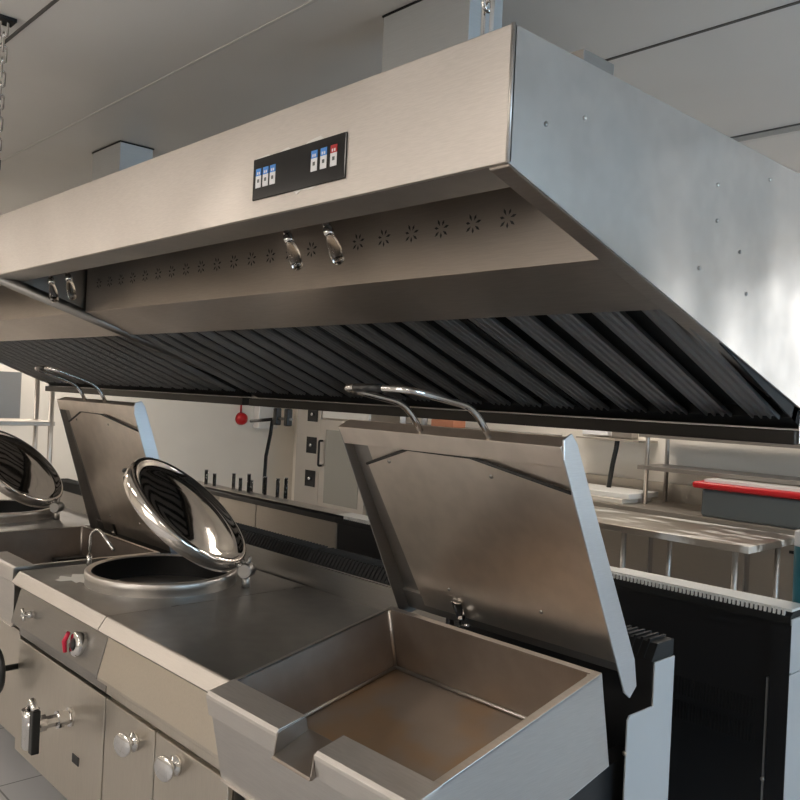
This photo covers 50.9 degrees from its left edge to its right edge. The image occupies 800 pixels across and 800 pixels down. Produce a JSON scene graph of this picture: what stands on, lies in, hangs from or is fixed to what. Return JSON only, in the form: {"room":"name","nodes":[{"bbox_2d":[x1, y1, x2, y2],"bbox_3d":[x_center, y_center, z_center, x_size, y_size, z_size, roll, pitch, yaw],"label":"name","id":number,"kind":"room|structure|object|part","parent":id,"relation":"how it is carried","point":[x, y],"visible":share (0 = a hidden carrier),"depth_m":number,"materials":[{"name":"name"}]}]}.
{"room":"commercial kitchen","nodes":[
{"label":"commercial kitchen","id":0,"kind":"room"},
{"bbox_2d":[0,724,66,799],"bbox_3d":[-0.809,1.679,3.499,10.100,0.100,12.900,2,0,-43],"label":"floor","id":1,"kind":"structure","parent":0,"point":[19,780],"depth_m":3.54,"materials":[{"name":"tile"}]},
{"bbox_2d":[0,379,54,463],"bbox_3d":[-3.540,0.538,6.589,1.500,1.900,0.460,2,0,-43],"label":"storage rack","id":2,"kind":"object","parent":1,"relation":"on","point":[35,422],"visible":0.28,"depth_m":6.90,"materials":[{"name":"metal"}]},
{"bbox_3d":[-3.150,0.553,7.241,0.040,1.900,0.040,2,0,-43],"label":"post","id":3,"kind":"part","parent":2,"relation":"part of","materials":[{"name":"metal"}]},
{"bbox_3d":[-2.886,0.567,6.914,0.040,1.900,0.040,2,0,-43],"label":"post","id":4,"kind":"part","parent":2,"relation":"part of","materials":[{"name":"metal"}]},
{"bbox_2d":[0,430,90,531],"bbox_3d":[-2.254,0.862,4.750,1.113,1.388,0.983,2,0,-43],"label":"pan","id":5,"kind":"object","parent":1,"relation":"on","point":[40,499],"visible":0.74,"depth_m":4.75,"materials":[{"name":"metal"}]},
{"bbox_3d":[-2.176,0.384,4.774,0.549,0.425,0.518,2,0,-43],"label":"lid","id":6,"kind":"part","parent":5,"relation":"part of","materials":[{"name":"metal"}]},
{"bbox_2d":[0,507,89,530],"bbox_3d":[-2.228,0.672,4.764,0.828,0.030,0.983,2,0,-43],"label":"countertop","id":7,"kind":"structure","parent":5,"relation":"on","point":[68,517],"depth_m":4.60,"materials":[{"name":"metal"}]},
{"bbox_2d":[61,478,81,495],"bbox_3d":[-1.875,0.550,5.089,0.116,0.051,0.983,2,0,-43],"label":"grille","id":8,"kind":"object","parent":5,"relation":"attached to","point":[71,487],"depth_m":5.21,"materials":[{"name":"black"}]},
{"bbox_2d":[0,366,177,771],"bbox_3d":[-1.549,0.719,4.101,0.978,1.745,0.900,2,0,-43],"label":"pan","id":9,"kind":"object","parent":1,"relation":"on","point":[104,436],"visible":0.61,"depth_m":4.19,"materials":[{"name":"metal"}]},
{"bbox_3d":[-1.872,1.178,3.829,0.022,0.450,0.826,2,0,-43],"label":"door","id":10,"kind":"part","parent":9,"relation":"part of","materials":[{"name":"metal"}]},
{"bbox_3d":[-1.580,-0.068,4.030,0.281,0.170,0.257,2,0,-43],"label":"handle","id":11,"kind":"part","parent":9,"relation":"part of","materials":[{"name":"silver metal"}]},
{"bbox_3d":[-1.413,0.379,4.216,0.301,0.757,0.894,2,0,-43],"label":"lid","id":12,"kind":"part","parent":9,"relation":"part of","materials":[{"name":"metal"}]},
{"bbox_2d":[11,457,327,799],"bbox_3d":[-0.985,0.927,3.390,1.113,1.388,0.826,2,0,-43],"label":"kettle","id":13,"kind":"object","parent":1,"relation":"on","point":[61,704],"visible":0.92,"depth_m":3.19,"materials":[{"name":"metal"}]},
{"bbox_2d":[0,649,17,692],"bbox_3d":[-1.628,1.091,3.426,0.165,0.193,0.175,3,0,13],"label":"handwheel","id":14,"kind":"object","parent":13,"relation":"attached to","point":[3,668],"visible":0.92,"depth_m":3.34,"materials":[{"name":"black plastic"}]},
{"bbox_2d":[20,608,34,620],"bbox_3d":[-1.443,0.830,3.264,0.047,0.048,0.048,2,0,-43],"label":"knob","id":15,"kind":"object","parent":13,"relation":"on","point":[30,615],"depth_m":3.26,"materials":[{"name":"silver metal"}]},
{"bbox_2d":[21,707,39,750],"bbox_3d":[-1.292,1.148,2.937,0.060,0.138,0.060,2,0,-43],"label":"handle","id":16,"kind":"object","parent":13,"relation":"attached to","point":[26,711],"depth_m":2.91,"materials":[{"name":"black metal"}]},
{"bbox_3d":[-1.261,1.145,2.903,0.028,0.150,0.032,2,0,-43],"label":"valve handle","id":17,"kind":"part","parent":13,"relation":"part of","materials":[{"name":"black plastic"}]},
{"bbox_3d":[-1.268,0.866,3.122,0.060,0.205,0.824,2,0,-43],"label":"control panel","id":18,"kind":"part","parent":13,"relation":"part of","materials":[{"name":"metal"}]},
{"bbox_3d":[-1.275,1.209,3.132,0.017,0.450,0.820,2,0,-43],"label":"door","id":19,"kind":"part","parent":13,"relation":"part of","materials":[{"name":"metal"}]},
{"bbox_3d":[-1.249,0.625,3.523,0.205,0.164,0.022,3,0,40],"label":"filler spout","id":20,"kind":"part","parent":13,"relation":"part of","materials":[{"name":"silver metal"}]},
{"bbox_2d":[22,564,304,615],"bbox_3d":[-0.959,0.737,3.404,0.828,0.030,0.826,2,0,-43],"label":"countertop","id":21,"kind":"structure","parent":13,"relation":"on","point":[260,582],"depth_m":3.18,"materials":[{"name":"metal"}]},
{"bbox_3d":[-0.850,0.452,3.352,0.549,0.425,0.518,2,0,-43],"label":"lid","id":22,"kind":"part","parent":13,"relation":"part of","materials":[{"name":"metal"}]},
{"bbox_2d":[236,522,327,561],"bbox_3d":[-0.605,0.615,3.728,0.116,0.051,0.826,2,0,-43],"label":"grille","id":23,"kind":"object","parent":13,"relation":"attached to","point":[288,548],"depth_m":3.59,"materials":[{"name":"black"}]},
{"bbox_2d":[196,480,230,500],"bbox_3d":[-1.465,1.083,6.444,0.775,1.004,1.458,2,0,-43],"label":"base cabinet","id":24,"kind":"object","parent":1,"relation":"on","point":[213,490],"visible":0.13,"depth_m":5.73,"materials":[{"name":"metal"}]},
{"bbox_2d":[204,469,207,484],"bbox_3d":[-1.351,0.537,5.867,0.028,0.103,0.028,2,0,-43],"label":"tube","id":25,"kind":"object","parent":24,"relation":"on","point":[206,470],"visible":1,"depth_m":5.86,"materials":[{"name":"plastic"}]},
{"bbox_2d":[212,473,216,485],"bbox_3d":[-1.273,0.548,5.776,0.028,0.088,0.028,2,0,-43],"label":"tube","id":26,"kind":"object","parent":24,"relation":"on","point":[214,474],"visible":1,"depth_m":5.77,"materials":[{"name":"plastic"}]},
{"bbox_2d":[217,488,268,527],"bbox_3d":[-0.814,1.117,5.746,0.775,1.004,0.448,2,0,-43],"label":"base cabinet","id":27,"kind":"object","parent":1,"relation":"on","point":[240,505],"visible":0.22,"depth_m":5.46,"materials":[{"name":"metal"}]},
{"bbox_2d":[231,473,235,489],"bbox_3d":[-1.118,0.546,5.654,0.028,0.108,0.028,2,0,-43],"label":"tube","id":28,"kind":"object","parent":27,"relation":"on","point":[233,474],"visible":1,"depth_m":5.64,"materials":[{"name":"plastic"}]},
{"bbox_3d":[-1.080,1.070,5.495,0.008,0.835,0.442,2,0,-43],"label":"panel","id":29,"kind":"part","parent":27,"relation":"part of","materials":[{"name":"metal"}]},
{"bbox_2d":[238,478,241,490],"bbox_3d":[-1.058,0.559,5.574,0.028,0.088,0.028,2,0,-43],"label":"knife","id":30,"kind":"object","parent":27,"relation":"on","point":[240,479],"visible":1,"depth_m":5.56,"materials":[{"name":"black"}]},
{"bbox_2d":[247,474,250,492],"bbox_3d":[-0.992,0.545,5.519,0.028,0.123,0.028,2,0,-43],"label":"knife","id":31,"kind":"object","parent":27,"relation":"on","point":[248,475],"visible":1,"depth_m":5.51,"materials":[{"name":"black"}]},
{"bbox_2d":[250,480,252,491],"bbox_3d":[-0.984,0.568,5.568,0.028,0.078,0.028,2,0,-43],"label":"knife","id":32,"kind":"object","parent":27,"relation":"on","point":[251,486],"visible":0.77,"depth_m":5.56,"materials":[{"name":"black"}]},
{"bbox_2d":[263,476,266,494],"bbox_3d":[-0.871,0.553,5.433,0.028,0.118,0.028,2,0,-43],"label":"knife","id":33,"kind":"object","parent":27,"relation":"on","point":[265,477],"visible":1,"depth_m":5.42,"materials":[{"name":"black"}]},
{"bbox_2d":[97,548,453,799],"bbox_3d":[-0.404,1.127,2.842,1.000,1.047,0.773,2,0,-43],"label":"base unit","id":34,"kind":"object","parent":1,"relation":"on","point":[158,667],"visible":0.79,"depth_m":2.66,"materials":[{"name":"metal"}]},
{"bbox_3d":[-0.857,1.078,2.637,0.056,0.074,0.072,2,0,-43],"label":"knob","id":35,"kind":"part","parent":34,"relation":"part of","materials":[{"name":"silver metal"}]},
{"bbox_3d":[-0.870,1.229,2.698,0.017,0.450,0.347,2,0,-43],"label":"door","id":36,"kind":"part","parent":34,"relation":"part of","materials":[{"name":"metal"}]},
{"bbox_3d":[-0.720,0.894,2.535,0.060,0.205,0.771,2,0,-43],"label":"control panel","id":37,"kind":"part","parent":34,"relation":"part of","materials":[{"name":"metal"}]},
{"bbox_3d":[-0.672,1.065,2.440,0.056,0.074,0.072,2,0,-43],"label":"knob","id":38,"kind":"part","parent":34,"relation":"part of","materials":[{"name":"silver metal"}]},
{"bbox_3d":[-0.606,1.243,2.415,0.017,0.450,0.412,2,0,-43],"label":"door","id":39,"kind":"part","parent":34,"relation":"part of","materials":[{"name":"metal"}]},
{"bbox_2d":[109,586,380,679],"bbox_3d":[-0.411,0.760,2.817,0.828,0.020,0.773,2,0,-43],"label":"countertop","id":40,"kind":"structure","parent":34,"relation":"on","point":[234,637],"depth_m":2.78,"materials":[{"name":"metal"}]},
{"bbox_2d":[310,548,389,585],"bbox_3d":[-0.058,0.643,3.141,0.116,0.051,0.773,2,0,-43],"label":"grille","id":41,"kind":"object","parent":34,"relation":"attached to","point":[337,562],"depth_m":3.23,"materials":[{"name":"black"}]},
{"bbox_2d":[309,564,447,623],"bbox_3d":[-0.101,0.728,3.101,0.012,0.110,0.760,2,0,-43],"label":"backsplash","id":42,"kind":"structure","parent":34,"relation":"attached to","point":[362,591],"depth_m":3.16,"materials":[{"name":"metal"}]},
{"bbox_2d":[254,496,350,548],"bbox_3d":[-0.381,1.139,5.282,0.775,1.004,0.818,2,0,-43],"label":"base cabinet","id":43,"kind":"object","parent":1,"relation":"on","point":[312,523],"visible":0.25,"depth_m":5.00,"materials":[{"name":"metal"}]},
{"bbox_2d":[275,478,279,497],"bbox_3d":[-0.772,0.556,5.313,0.028,0.123,0.028,2,0,-43],"label":"knife","id":44,"kind":"object","parent":43,"relation":"on","point":[277,479],"visible":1,"depth_m":5.30,"materials":[{"name":"black"}]},
{"bbox_2d":[283,477,287,498],"bbox_3d":[-0.717,0.554,5.283,0.028,0.133,0.028,2,0,-43],"label":"knife","id":45,"kind":"object","parent":43,"relation":"on","point":[285,478],"visible":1,"depth_m":5.27,"materials":[{"name":"black"}]},
{"bbox_2d":[294,401,399,515],"bbox_3d":[-0.665,0.630,10.268,0.673,1.950,1.370,2,0,-43],"label":"oven","id":46,"kind":"object","parent":1,"relation":"on","point":[324,476],"visible":0.48,"depth_m":10.10,"materials":[{"name":"metal"}]},
{"bbox_3d":[-1.110,0.965,10.368,0.005,0.200,0.200,2,0,-43],"label":"switch panel","id":47,"kind":"part","parent":46,"relation":"part of","materials":[{"name":"black"}]},
{"bbox_3d":[-1.091,0.555,10.366,0.005,0.200,0.200,2,0,-43],"label":"switch panel","id":48,"kind":"part","parent":46,"relation":"part of","materials":[{"name":"black"}]},
{"bbox_3d":[-1.074,0.175,10.365,0.005,0.180,0.200,2,0,-43],"label":"switch panel","id":49,"kind":"part","parent":46,"relation":"part of","materials":[{"name":"black"}]},
{"bbox_3d":[-0.967,0.642,10.144,0.063,0.328,0.028,2,0,-43],"label":"door handle","id":50,"kind":"part","parent":46,"relation":"part of","materials":[{"name":"black"}]},
{"bbox_3d":[-0.691,0.806,9.883,0.005,0.880,0.630,2,0,-43],"label":"door glass","id":51,"kind":"part","parent":46,"relation":"part of","materials":[{"name":"grey"}]},
{"bbox_3d":[-0.676,0.852,9.912,0.058,1.210,0.850,2,0,-43],"label":"oven door","id":52,"kind":"part","parent":46,"relation":"part of","materials":[{"name":"metal"}]},
{"bbox_2d":[206,383,674,799],"bbox_3d":[0.128,0.824,2.253,1.047,1.707,0.805,2,0,-43],"label":"pan","id":53,"kind":"object","parent":1,"relation":"on","point":[539,687],"visible":1,"depth_m":2.21,"materials":[{"name":"metal"}]},
{"bbox_3d":[0.038,0.032,2.062,0.302,0.128,0.257,2,0,-43],"label":"handle","id":54,"kind":"part","parent":53,"relation":"part of","materials":[{"name":"silver metal"}]},
{"bbox_3d":[0.208,0.388,2.312,0.363,0.626,0.799,2,0,-43],"label":"lid","id":55,"kind":"part","parent":53,"relation":"part of","materials":[{"name":"metal"}]},
{"bbox_3d":[0.660,1.119,2.265,0.229,0.825,0.005,2,0,-43],"label":"plate","id":56,"kind":"part","parent":53,"relation":"part of","materials":[{"name":"grey"}]},
{"bbox_2d":[626,625,673,661],"bbox_3d":[0.471,0.670,2.575,0.116,0.051,0.733,2,0,-43],"label":"grille","id":57,"kind":"object","parent":53,"relation":"attached to","point":[647,646],"depth_m":2.32,"materials":[{"name":"black"}]},
{"bbox_2d":[335,513,799,799],"bbox_3d":[0.751,1.194,4.067,0.777,1.009,2.501,2,0,-43],"label":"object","id":58,"kind":"object","parent":1,"relation":"on","point":[735,725],"visible":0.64,"depth_m":3.08,"materials":[{"name":"grey"}]},
{"bbox_3d":[1.308,1.192,2.922,0.013,0.835,0.067,2,0,-43],"label":"corner post","id":59,"kind":"part","parent":58,"relation":"part of","materials":[{"name":"black metal"}]},
{"bbox_3d":[1.603,1.291,3.158,0.768,0.662,0.004,2,0,-43],"label":"panel","id":60,"kind":"part","parent":58,"relation":"part of","materials":[{"name":"grey"}]},
{"bbox_3d":[1.386,0.850,2.934,0.118,0.185,0.004,2,0,-43],"label":"panel","id":61,"kind":"part","parent":58,"relation":"part of","materials":[{"name":"grey"}]},
{"bbox_2d":[792,530,799,602],"bbox_3d":[1.468,0.675,3.043,0.089,0.400,0.089,2,0,-43],"label":"bottle","id":62,"kind":"object","parent":58,"relation":"on","point":[796,563],"visible":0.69,"depth_m":3.03,"materials":[{"name":"teal plastic"}]},
{"bbox_3d":[1.476,0.502,3.043,0.089,0.054,0.089,2,0,-43],"label":"lid","id":63,"kind":"part","parent":62,"relation":"part of","materials":[{"name":"white plastic"}]},
{"bbox_2d":[585,473,795,601],"bbox_3d":[2.799,1.272,6.504,0.745,1.020,4.800,2,0,-43],"label":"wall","id":64,"kind":"structure","parent":1,"relation":"on","point":[689,562],"depth_m":6.67,"materials":[{"name":"metal"}]},
{"bbox_2d":[591,495,651,503],"bbox_3d":[1.786,0.851,7.515,0.480,0.040,0.750,2,0,-43],"label":"cutting board","id":65,"kind":"object","parent":64,"relation":"on","point":[594,497],"visible":0.4,"depth_m":7.19,"materials":[{"name":"beige"}]},
{"bbox_2d":[588,483,657,499],"bbox_3d":[1.786,0.808,7.575,0.480,0.044,0.920,2,0,-43],"label":"cutting board","id":66,"kind":"object","parent":65,"relation":"on","point":[595,489],"visible":0.46,"depth_m":7.30,"materials":[{"name":"white"}]},
{"bbox_3d":[1.781,1.258,7.181,0.018,0.650,0.760,2,0,-43],"label":"door","id":67,"kind":"part","parent":64,"relation":"part of","materials":[{"name":"metal"}]},
{"bbox_3d":[2.326,1.285,6.597,0.018,0.650,0.760,2,0,-43],"label":"door","id":68,"kind":"part","parent":64,"relation":"part of","materials":[{"name":"metal"}]},
{"bbox_2d":[637,421,799,503],"bbox_3d":[3.338,0.403,6.109,0.440,1.090,3.350,2,0,-43],"label":"shelf rack","id":69,"kind":"object","parent":64,"relation":"on","point":[666,467],"visible":0.7,"depth_m":6.84,"materials":[{"name":"metal"}]},
{"bbox_3d":[2.113,0.342,7.174,0.038,1.090,0.038,2,0,-43],"label":"post","id":70,"kind":"part","parent":69,"relation":"part of","materials":[{"name":"metal"}]},
{"bbox_3d":[2.361,0.352,7.420,0.038,1.090,0.038,2,0,-43],"label":"post","id":71,"kind":"part","parent":69,"relation":"part of","materials":[{"name":"metal"}]},
{"bbox_2d":[692,478,799,529],"bbox_3d":[2.822,0.779,6.139,0.240,0.290,1.370,2,0,-43],"label":"tub","id":72,"kind":"object","parent":64,"relation":"on","point":[775,505],"visible":1,"depth_m":6.24,"materials":[{"name":"grey plastic"}]},
{"bbox_3d":[2.872,1.313,6.012,0.018,0.650,0.760,2,0,-43],"label":"door","id":73,"kind":"part","parent":64,"relation":"part of","materials":[{"name":"metal"}]},
{"bbox_2d":[594,506,794,598],"bbox_3d":[1.503,1.293,6.369,0.790,0.860,2.630,2,0,-43],"label":"work table","id":74,"kind":"object","parent":1,"relation":"on","point":[737,540],"visible":0.23,"depth_m":5.70,"materials":[{"name":"metal"}]},
{"bbox_3d":[1.543,1.320,5.863,0.038,0.815,0.038,2,0,-43],"label":"leg","id":75,"kind":"part","parent":74,"relation":"part of","materials":[{"name":"metal"}]},
{"bbox_3d":[2.003,1.339,6.293,0.038,0.815,0.038,2,0,-43],"label":"leg","id":76,"kind":"part","parent":74,"relation":"part of","materials":[{"name":"metal"}]},
{"bbox_2d":[592,499,795,535],"bbox_3d":[2.809,0.943,6.497,0.730,0.040,4.800,2,0,-43],"label":"countertop","id":77,"kind":"structure","parent":74,"relation":"attached to","point":[654,507],"depth_m":6.77,"materials":[{"name":"metal"}]},
{"bbox_3d":[2.087,1.347,5.281,0.038,0.815,0.038,2,0,-43],"label":"leg","id":78,"kind":"part","parent":74,"relation":"part of","materials":[{"name":"metal"}]},
{"bbox_3d":[2.546,1.367,5.711,0.038,0.815,0.038,2,0,-43],"label":"leg","id":79,"kind":"part","parent":74,"relation":"part of","materials":[{"name":"metal"}]},
{"bbox_2d":[0,363,295,499],"bbox_3d":[-5.171,-0.025,8.243,10.100,2.860,0.100,2,0,-43],"label":"wall","id":80,"kind":"structure","parent":0,"point":[192,437],"depth_m":10.66,"materials":[{"name":"paint"}]},
{"bbox_2d":[0,371,21,417],"bbox_3d":[-4.200,-0.054,9.051,0.220,0.500,0.039,2,0,-43],"label":"wall panel","id":81,"kind":"object","parent":80,"relation":"attached to","point":[10,382],"visible":1,"depth_m":9.04,"materials":[{"name":"metal"}]},
{"bbox_2d":[0,0,58,43],"bbox_3d":[-1.320,-1.253,2.882,0.012,0.003,12.900,2,0,-43],"label":"trim","id":82,"kind":"structure","parent":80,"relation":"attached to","point":[52,2],"depth_m":2.76,"materials":[{"name":"grey"}]},
{"bbox_2d":[1,0,318,162],"bbox_3d":[-0.926,-1.237,3.251,0.012,0.003,12.900,2,0,-43],"label":"trim","id":83,"kind":"structure","parent":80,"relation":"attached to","point":[311,1],"depth_m":3.13,"materials":[{"name":"white"}]},
{"bbox_2d":[235,405,247,424],"bbox_3d":[-2.053,0.060,11.027,0.170,0.545,0.093,2,0,-43],"label":"ball","id":84,"kind":"object","parent":80,"relation":"attached to","point":[241,418],"visible":0.91,"depth_m":11.00,"materials":[{"name":"red plastic"}]},
{"bbox_2d":[253,406,276,428],"bbox_3d":[-1.795,0.213,11.242,0.300,0.330,0.142,2,0,-43],"label":"junction box","id":85,"kind":"object","parent":80,"relation":"attached to","point":[259,412],"visible":0.44,"depth_m":11.15,"materials":[{"name":"white"}]},
{"bbox_2d":[250,408,292,493],"bbox_3d":[-0.839,0.331,5.432,0.052,0.566,0.461,2,0,-43],"label":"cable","id":86,"kind":"object","parent":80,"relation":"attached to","point":[276,420],"visible":0.9,"depth_m":5.41,"materials":[{"name":"black plastic"}]},
{"bbox_3d":[-0.902,0.132,5.500,0.021,0.046,0.262,2,0,-43],"label":"arm","id":87,"kind":"part","parent":86,"relation":"part of","materials":[{"name":"black plastic"}]},
{"bbox_2d":[0,0,799,214],"bbox_3d":[-0.672,-1.278,3.486,10.100,0.100,12.900,2,0,-43],"label":"ceiling","id":88,"kind":"structure","parent":0,"point":[78,58],"depth_m":2.99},
{"bbox_2d":[0,14,16,168],"bbox_3d":[-1.514,-0.998,3.146,0.074,0.531,0.935,3,0,-28],"label":"chain","id":89,"kind":"object","parent":88,"relation":"hanging from","point":[7,21],"visible":1,"depth_m":2.86,"materials":[{"name":"silver metal"}]},
{"bbox_2d":[480,0,494,35],"bbox_3d":[0.169,-0.913,1.524,0.060,0.540,0.060,2,0,-43],"label":"chain","id":90,"kind":"object","parent":88,"relation":"hanging from","point":[484,3],"visible":0.7,"depth_m":1.52,"materials":[{"name":"silver metal"}]},
{"bbox_2d":[0,22,799,444],"bbox_3d":[-1.211,-0.354,3.892,1.334,0.728,5.495,2,0,-43],"label":"extraction hood","id":91,"kind":"object","parent":90,"relation":"hanging from","point":[522,228],"visible":0.96,"depth_m":2.19,"materials":[{"name":"metal"}]},
{"bbox_2d":[48,275,58,301],"bbox_3d":[-1.446,-0.557,3.462,0.035,0.319,0.196,2,0,-43],"label":"lamp","id":92,"kind":"object","parent":91,"relation":"hanging from","point":[53,292],"visible":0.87,"depth_m":3.40,"materials":[{"name":"silver"}]},
{"bbox_3d":[-1.406,-0.438,3.413,0.035,0.080,0.057,2,0,-43],"label":"bulb","id":93,"kind":"part","parent":92,"relation":"part of","materials":[{"name":"clear glass"}]},
{"bbox_3d":[-2.258,-0.554,4.802,0.225,0.409,2.716,2,0,-43],"label":"plenum panel","id":94,"kind":"part","parent":91,"relation":"part of","materials":[{"name":"metal"}]},
{"bbox_2d":[65,272,76,299],"bbox_3d":[-1.323,-0.551,3.330,0.035,0.319,0.196,2,0,-43],"label":"lamp","id":95,"kind":"object","parent":91,"relation":"hanging from","point":[70,288],"visible":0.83,"depth_m":3.27,"materials":[{"name":"silver"}]},
{"bbox_3d":[-1.283,-0.432,3.282,0.035,0.080,0.057,2,0,-43],"label":"bulb","id":96,"kind":"part","parent":95,"relation":"part of","materials":[{"name":"clear glass"}]},
{"bbox_2d":[92,140,153,180],"bbox_3d":[-1.418,-0.997,4.264,0.194,0.532,0.349,2,0,-43],"label":"duct","id":97,"kind":"object","parent":91,"relation":"on","point":[117,156],"visible":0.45,"depth_m":4.16,"materials":[{"name":"grey"}]},
{"bbox_2d":[283,230,302,270],"bbox_3d":[-0.318,-0.500,2.252,0.035,0.319,0.196,2,0,-43],"label":"lamp","id":98,"kind":"object","parent":91,"relation":"hanging from","point":[294,256],"visible":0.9,"depth_m":2.19,"materials":[{"name":"silver metal"}]},
{"bbox_3d":[-0.278,-0.381,2.204,0.035,0.080,0.057,2,0,-43],"label":"bulb","id":99,"kind":"part","parent":98,"relation":"part of","materials":[{"name":"clear glass"}]},
{"bbox_2d":[307,242,316,256],"bbox_3d":[-0.262,-0.447,2.496,0.001,0.049,0.051,2,0,-43],"label":"vent","id":100,"kind":"object","parent":91,"relation":"attached to","point":[309,242],"depth_m":2.50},
{"bbox_2d":[322,222,343,264],"bbox_3d":[-0.202,-0.494,2.128,0.035,0.319,0.196,2,0,-43],"label":"lamp","id":101,"kind":"object","parent":91,"relation":"hanging from","point":[335,251],"visible":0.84,"depth_m":2.07,"materials":[{"name":"silver"}]},
{"bbox_3d":[-0.162,-0.375,2.080,0.035,0.080,0.057,2,0,-43],"label":"bulb","id":102,"kind":"part","parent":101,"relation":"part of","materials":[{"name":"clear glass"}]},
{"bbox_2d":[353,234,363,249],"bbox_3d":[-0.115,-0.439,2.339,0.001,0.049,0.051,2,0,-43],"label":"vent","id":103,"kind":"object","parent":91,"relation":"attached to","point":[354,241],"depth_m":2.34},
{"bbox_3d":[-0.368,-0.457,2.777,0.225,0.409,2.708,2,0,-43],"label":"plenum panel","id":104,"kind":"part","parent":91,"relation":"part of","materials":[{"name":"metal"}]},
{"bbox_2d":[378,230,390,246],"bbox_3d":[-0.042,-0.436,2.261,0.001,0.049,0.051,2,0,-43],"label":"vent","id":105,"kind":"object","parent":91,"relation":"attached to","point":[388,235],"depth_m":2.26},
{"bbox_2d":[406,225,417,241],"bbox_3d":[0.031,-0.432,2.182,0.001,0.049,0.051,2,0,-43],"label":"vent","id":106,"kind":"object","parent":91,"relation":"attached to","point":[408,225],"depth_m":2.18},
{"bbox_3d":[-0.733,-0.348,4.341,0.006,0.676,5.484,2,0,-43],"label":"panel","id":107,"kind":"part","parent":91,"relation":"part of","materials":[{"name":"metal"}]},
{"bbox_2d":[435,220,447,237],"bbox_3d":[0.104,-0.428,2.104,0.001,0.049,0.051,2,0,-43],"label":"vent","id":108,"kind":"object","parent":91,"relation":"attached to","point":[446,226],"depth_m":2.11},
{"bbox_2d":[381,0,502,72],"bbox_3d":[0.113,-0.918,2.528,0.164,0.532,0.389,2,0,-43],"label":"duct","id":109,"kind":"object","parent":91,"relation":"on","point":[415,30],"visible":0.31,"depth_m":2.46,"materials":[{"name":"grey"}]},
{"bbox_2d":[466,214,480,232],"bbox_3d":[0.177,-0.424,2.026,0.001,0.049,0.051,2,0,-43],"label":"vent","id":110,"kind":"object","parent":91,"relation":"attached to","point":[467,223],"depth_m":2.03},
{"bbox_2d":[500,209,515,227],"bbox_3d":[0.250,-0.421,1.947,0.001,0.049,0.051,2,0,-43],"label":"vent","id":111,"kind":"object","parent":91,"relation":"attached to","point":[513,215],"depth_m":1.95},
{"bbox_2d":[571,49,613,74],"bbox_3d":[0.364,-0.677,1.802,0.134,0.080,0.169,2,0,-43],"label":"duct","id":112,"kind":"object","parent":91,"relation":"on","point":[584,54],"visible":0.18,"depth_m":1.74,"materials":[{"name":"metal"}]},
{"bbox_3d":[0.657,-0.261,1.887,1.320,0.725,0.004,2,0,-43],"label":"panel","id":113,"kind":"part","parent":91,"relation":"part of","materials":[{"name":"metal"}]},
{"bbox_2d":[605,0,799,60],"bbox_3d":[-0.243,-1.208,3.889,0.012,0.003,12.900,2,0,-43],"label":"trim","id":114,"kind":"structure","parent":88,"relation":"attached to","point":[796,2],"depth_m":2.61,"materials":[{"name":"grey"}]},
{"bbox_2d":[730,123,799,137],"bbox_3d":[0.516,-1.176,4.599,0.012,0.003,12.900,2,0,-43],"label":"trim","id":115,"kind":"structure","parent":88,"relation":"attached to","point":[798,123],"depth_m":3.51,"materials":[{"name":"grey"}]},
{"bbox_2d":[733,125,799,143],"bbox_3d":[0.541,-1.166,4.623,0.030,0.020,12.900,2,0,-43],"label":"trim","id":116,"kind":"structure","parent":88,"relation":"attached to","point":[796,129],"depth_m":3.53,"materials":[{"name":"white"}]},
{"bbox_2d":[291,407,799,499],"bbox_3d":[2.983,0.358,6.974,0.100,2.860,12.900,2,0,-43],"label":"wall","id":117,"kind":"structure","parent":0,"point":[596,454],"depth_m":7.50,"materials":[{"name":"paint"}]},
{"bbox_2d":[406,423,561,435],"bbox_3d":[0.694,0.398,9.014,0.445,0.190,2.200,2,0,-43],"label":"shelf","id":118,"kind":"object","parent":117,"relation":"attached to","point":[406,423],"visible":0.11,"depth_m":8.64,"materials":[{"name":"metal"}]},
{"bbox_2d":[400,417,405,423],"bbox_3d":[0.032,0.220,9.551,0.069,0.100,0.069,2,0,-43],"label":"jar","id":119,"kind":"object","parent":118,"relation":"on","point":[402,419],"visible":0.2,"depth_m":9.52,"materials":[{"name":"white plastic"}]},
{"bbox_2d":[421,418,427,424],"bbox_3d":[0.272,0.217,9.295,0.069,0.130,0.069,2,0,-43],"label":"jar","id":120,"kind":"object","parent":118,"relation":"on","point":[424,421],"visible":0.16,"depth_m":9.27,"materials":[{"name":"grey"}]},
{"bbox_2d":[431,419,464,427],"bbox_3d":[0.522,0.255,9.099,0.200,0.080,0.330,2,0,-43],"label":"carton","id":121,"kind":"object","parent":118,"relation":"on","point":[434,422],"visible":0.82,"depth_m":9.00,"materials":[{"name":"brown"}]},
{"bbox_2d":[582,430,611,435],"bbox_3d":[1.879,0.297,8.008,0.095,0.070,0.280,2,0,-43],"label":"wall box","id":122,"kind":"object","parent":117,"relation":"attached to","point":[590,432],"visible":0.45,"depth_m":7.96,"materials":[{"name":"white plastic"}]},
{"bbox_2d":[576,436,657,442],"bbox_3d":[1.984,0.360,7.718,0.335,0.013,0.650,2,0,-43],"label":"wall shelf","id":123,"kind":"object","parent":117,"relation":"attached to","point":[587,437],"visible":0.93,"depth_m":7.64,"materials":[{"name":"metal"}]},
{"bbox_2d":[606,441,619,487],"bbox_3d":[1.921,0.572,7.588,0.042,0.445,0.112,2,0,-43],"label":"hose","id":124,"kind":"object","parent":123,"relation":"hanging from","point":[616,444],"visible":1,"depth_m":7.57,"materials":[{"name":"black plastic"}]},
{"bbox_2d":[612,432,637,438],"bbox_3d":[2.080,0.298,7.778,0.115,0.110,0.210,2,0,-43],"label":"wall box","id":125,"kind":"object","parent":123,"relation":"on","point":[614,434],"visible":0.44,"depth_m":7.72,"materials":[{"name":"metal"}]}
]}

